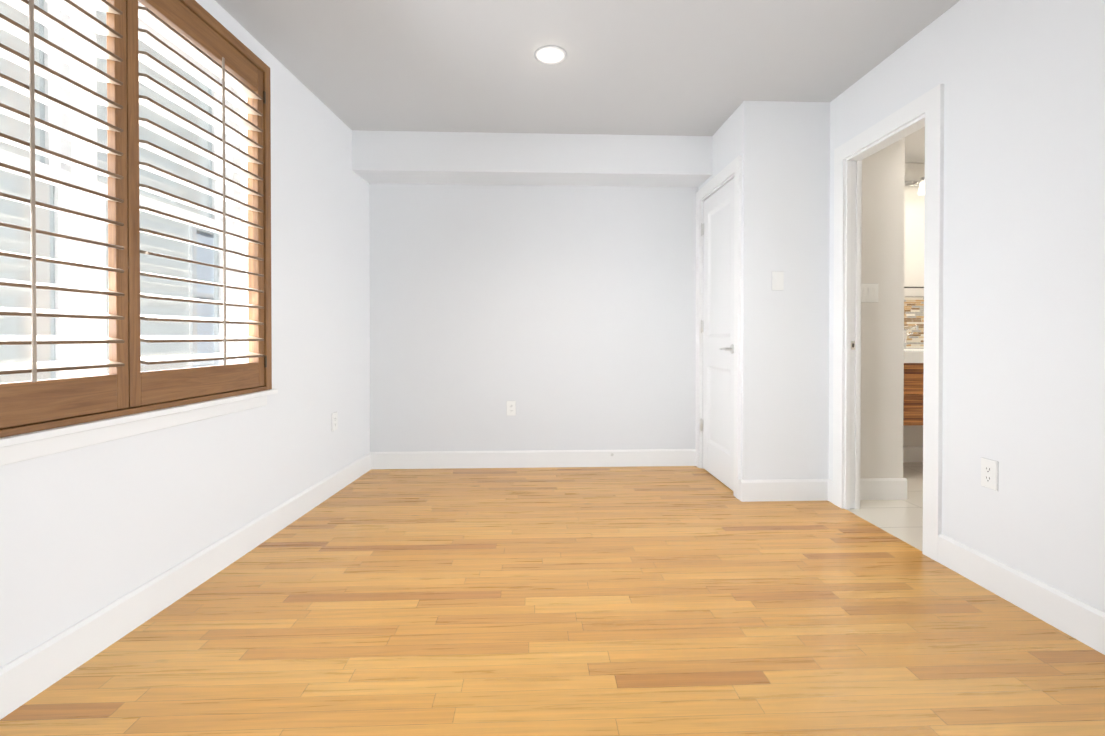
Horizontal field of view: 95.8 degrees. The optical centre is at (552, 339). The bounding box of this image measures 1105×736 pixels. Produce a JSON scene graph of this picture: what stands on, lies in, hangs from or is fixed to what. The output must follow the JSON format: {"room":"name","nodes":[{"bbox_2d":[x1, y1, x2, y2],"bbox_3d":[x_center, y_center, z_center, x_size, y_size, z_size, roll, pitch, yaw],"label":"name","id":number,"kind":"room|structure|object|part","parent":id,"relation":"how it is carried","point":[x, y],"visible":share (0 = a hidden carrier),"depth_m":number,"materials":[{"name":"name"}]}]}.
{"room":"empty bedroom","nodes":[
{"label":"empty bedroom","id":0,"kind":"room"},
{"bbox_2d":[0,0,369,667],"bbox_3d":[-1.589,-0.226,1.389,0.200,2.480,5.748,0,0,2],"label":"wall","id":1,"kind":"structure","parent":0,"point":[86,531],"depth_m":2.38,"materials":[{"name":"white paint"}]},
{"bbox_2d":[0,0,277,465],"bbox_3d":[-1.467,-0.510,1.696,0.123,1.689,1.645,0,0,2],"label":"window","id":2,"kind":"structure","parent":1,"relation":"in","point":[128,388],"depth_m":1.72,"materials":[{"name":"brown wood"}]},
{"bbox_2d":[0,0,263,374],"bbox_3d":[-1.459,-0.544,1.698,0.087,1.263,1.422,0,0,2],"label":"louvres","id":3,"kind":"object","parent":2,"relation":"attached to","point":[98,26],"visible":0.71,"depth_m":1.74,"materials":[{"name":"brown wood"}]},
{"bbox_2d":[0,452,370,719],"bbox_3d":[-1.481,0.949,1.394,0.016,0.130,5.508,0,0,2],"label":"baseboard","id":4,"kind":"structure","parent":1,"relation":"attached to","point":[31,673],"depth_m":1.78,"materials":[{"name":"white paint"}]},
{"bbox_2d":[233,88,247,363],"bbox_3d":[-1.578,-0.552,1.702,0.200,1.528,1.532,0,0,2],"label":"liner","id":5,"kind":"object","parent":1,"relation":"attached to","point":[240,263],"visible":0.07,"depth_m":2.46,"materials":[{"name":"white paint"}]},
{"bbox_2d":[0,0,234,381],"bbox_3d":[-1.633,-0.552,1.704,0.070,1.518,1.522,0,0,2],"label":"window","id":6,"kind":"structure","parent":5,"relation":"attached to","point":[69,249],"depth_m":1.70,"materials":[{"name":"white"}]},
{"bbox_2d":[332,412,337,430],"bbox_3d":[-1.424,0.534,3.264,0.008,0.118,0.074,0,0,2],"label":"outlet","id":7,"kind":"object","parent":1,"relation":"attached to","point":[334,421],"visible":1,"depth_m":3.26,"materials":[{"name":"white"}]},
{"bbox_2d":[352,130,711,186],"bbox_3d":[-0.180,-1.344,3.731,2.677,0.280,0.305,0,0,-2],"label":"ceiling soffit","id":8,"kind":"structure","parent":0,"point":[422,157],"depth_m":3.59,"materials":[{"name":"white paint"}]},
{"bbox_2d":[369,183,697,451],"bbox_3d":[0.283,-0.246,3.971,3.782,2.480,0.120,0,0,-2],"label":"wall","id":9,"kind":"structure","parent":0,"point":[564,317],"depth_m":3.89,"materials":[{"name":"white paint"}]},
{"bbox_2d":[506,401,515,415],"bbox_3d":[-0.323,0.532,3.889,0.074,0.118,0.008,0,0,-2],"label":"outlet","id":10,"kind":"object","parent":9,"relation":"attached to","point":[510,408],"visible":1,"depth_m":3.89,"materials":[{"name":"white"}]},
{"bbox_2d":[371,449,695,468],"bbox_3d":[-0.151,0.929,3.894,2.607,0.130,0.016,0,0,-2],"label":"baseboard","id":11,"kind":"structure","parent":9,"relation":"attached to","point":[522,459],"depth_m":3.89,"materials":[{"name":"white paint"}]},
{"bbox_2d":[0,466,1104,735],"bbox_3d":[-0.007,1.043,1.453,3.602,0.060,5.148,0,0,-2],"label":"floor","id":12,"kind":"structure","parent":0,"point":[668,600],"depth_m":1.72,"materials":[{"name":"brown wood"}]},
{"bbox_2d":[215,0,959,135],"bbox_3d":[0.053,-1.527,1.435,3.722,0.120,5.148,0,0,-2],"label":"ceiling","id":13,"kind":"structure","parent":0,"point":[674,67],"depth_m":2.59,"materials":[{"name":"white paint"}]},
{"bbox_2d":[535,46,565,64],"bbox_3d":[-0.010,-1.500,2.580,0.164,0.061,0.164,0,0,-2],"label":"recessed light","id":14,"kind":"object","parent":13,"relation":"in","point":[543,54],"visible":0.69,"depth_m":2.61,"materials":[{"name":"white paint"}]},
{"bbox_2d":[698,108,737,190],"bbox_3d":[1.216,-0.243,3.566,0.100,2.480,0.762,0,0,-2],"label":"wall","id":15,"kind":"structure","parent":0,"point":[724,145],"depth_m":3.40,"materials":[{"name":"white paint"}]},
{"bbox_2d":[700,178,733,490],"bbox_3d":[1.164,-0.036,3.536,0.090,2.051,0.649,0,0,-2],"label":"closet door","id":16,"kind":"structure","parent":15,"relation":"in","point":[717,330],"depth_m":3.54,"materials":[{"name":"white paint"}]},
{"bbox_2d":[695,155,741,498],"bbox_3d":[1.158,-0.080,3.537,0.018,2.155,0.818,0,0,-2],"label":"door frame","id":17,"kind":"structure","parent":15,"relation":"attached to","point":[733,167],"depth_m":3.19,"materials":[{"name":"white paint"}]},
{"bbox_2d":[738,101,904,479],"bbox_3d":[1.695,-0.240,3.164,1.025,2.480,0.100,0,0,-2],"label":"wall","id":18,"kind":"structure","parent":0,"point":[784,149],"depth_m":3.11,"materials":[{"name":"white paint"}]},
{"bbox_2d":[772,271,783,289],"bbox_3d":[1.400,-0.367,3.096,0.074,0.118,0.010,0,0,-2],"label":"light switch","id":19,"kind":"object","parent":18,"relation":"attached to","point":[777,280],"visible":1,"depth_m":3.10,"materials":[{"name":"white"}]},
{"bbox_2d":[738,478,827,501],"bbox_3d":[1.449,0.935,3.122,0.561,0.130,0.050,0,0,-2],"label":"baseboard","id":20,"kind":"structure","parent":18,"relation":"attached to","point":[786,490],"depth_m":3.10,"materials":[{"name":"white paint"}]},
{"bbox_2d":[861,283,877,301],"bbox_3d":[1.983,-0.296,3.120,0.118,0.118,0.010,0,0,-2],"label":"bathroom light switch","id":21,"kind":"object","parent":18,"relation":"attached to","point":[869,292],"visible":0.88,"depth_m":3.12,"materials":[{"name":"white"}]},
{"bbox_2d":[860,478,905,499],"bbox_3d":[2.007,0.935,3.127,0.390,0.130,0.016,0,0,-2],"label":"baseboard","id":22,"kind":"structure","parent":18,"relation":"attached to","point":[883,488],"depth_m":3.12,"materials":[{"name":"white paint"}]},
{"bbox_2d":[846,462,922,550],"bbox_3d":[2.816,1.031,3.037,2.164,0.060,2.250,0,0,-2],"label":"floor","id":23,"kind":"structure","parent":0,"point":[902,520],"depth_m":2.91,"materials":[{"name":"beige tile"}]},
{"bbox_2d":[903,163,924,445],"bbox_3d":[2.963,-0.247,4.109,1.784,2.480,0.100,0,0,-2],"label":"wall","id":24,"kind":"structure","parent":0,"point":[914,250],"depth_m":4.05,"materials":[{"name":"white paint"}]},
{"bbox_2d":[903,446,922,461],"bbox_3d":[2.949,0.928,4.059,1.552,0.130,0.016,0,0,-2],"label":"baseboard","id":25,"kind":"structure","parent":24,"relation":"attached to","point":[910,453],"depth_m":4.05,"materials":[{"name":"white paint"}]},
{"bbox_2d":[903,325,923,425],"bbox_3d":[3.037,0.247,3.810,1.110,0.726,0.509,0,0,-2],"label":"bathroom vanity","id":26,"kind":"object","parent":24,"relation":"attached to","point":[913,386],"visible":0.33,"depth_m":3.55,"materials":[{"name":"brown wood"}]},
{"bbox_2d":[904,296,923,347],"bbox_3d":[2.975,-0.140,4.056,1.564,0.434,0.008,0,0,-2],"label":"tiled wall","id":27,"kind":"structure","parent":24,"relation":"attached to","point":[913,310],"depth_m":4.05,"materials":[{"name":"beige tile"}]},
{"bbox_2d":[905,177,924,194],"bbox_3d":[3.010,-1.219,3.980,0.800,0.125,0.146,0,0,-2],"label":"sconce","id":28,"kind":"object","parent":24,"relation":"attached to","point":[920,184],"visible":0.17,"depth_m":3.96,"materials":[{"name":"silver metal"}]},
{"bbox_2d":[905,127,924,162],"bbox_3d":[2.855,-1.489,3.019,2.086,0.120,2.250,0,0,-2],"label":"ceiling","id":29,"kind":"structure","parent":0,"point":[915,147],"depth_m":3.72,"materials":[{"name":"white paint"}]},
{"bbox_2d":[829,0,1104,611],"bbox_3d":[1.849,-0.224,1.091,0.078,2.480,4.056,0,0,-2],"label":"wall","id":30,"kind":"structure","parent":0,"point":[1023,393],"depth_m":1.90,"materials":[{"name":"white paint"}]},
{"bbox_2d":[850,161,855,507],"bbox_3d":[1.775,-0.029,2.951,0.030,2.046,0.012,0,0,-2],"label":"pocket door jamb edge","id":31,"kind":"object","parent":30,"relation":"attached to","point":[852,339],"visible":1,"depth_m":2.95,"materials":[{"name":"white paint"}]},
{"bbox_2d":[833,84,943,561],"bbox_3d":[1.787,-0.076,2.650,0.114,2.160,0.791,0,0,-2],"label":"door frame","id":32,"kind":"structure","parent":30,"relation":"attached to","point":[929,104],"depth_m":2.51,"materials":[{"name":"white paint"}]},
{"bbox_3d":[1.787,-0.032,2.650,0.082,2.072,0.615,0,0,-2],"label":"bathroom door jamb","id":33,"kind":"part","parent":32,"relation":"part of","materials":[{"name":"white wood"}]},
{"bbox_2d":[828,479,1104,654],"bbox_3d":[1.802,0.951,1.098,0.016,0.130,4.056,0,0,-2],"label":"baseboard","id":34,"kind":"structure","parent":30,"relation":"attached to","point":[1079,620],"depth_m":1.86,"materials":[{"name":"white paint"}]},
{"bbox_2d":[981,457,997,490],"bbox_3d":[1.769,0.543,2.022,0.008,0.118,0.074,0,0,-2],"label":"outlet","id":35,"kind":"object","parent":30,"relation":"attached to","point":[989,473],"visible":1,"depth_m":2.02,"materials":[{"name":"white"}]},
{"bbox_3d":[-2.823,4.460,1.911,2.300,0.100,16.000,0,0,2],"label":"ground","id":36,"kind":"structure","parent":0,"visible":0},
{"bbox_2d":[0,0,208,382],"bbox_3d":[-4.073,-0.740,1.911,0.200,10.500,16.000,0,0,2],"label":"wall","id":37,"kind":"structure","parent":36,"relation":"on","point":[153,220],"depth_m":4.37,"materials":[{"name":"paint"}]},
{"bbox_2d":[186,225,213,367],"bbox_3d":[-3.813,-0.465,5.787,0.070,1.570,1.060,0,0,2],"label":"window","id":38,"kind":"structure","parent":37,"relation":"attached to","point":[204,276],"depth_m":5.47,"materials":[{"name":"white glass"}]}
]}

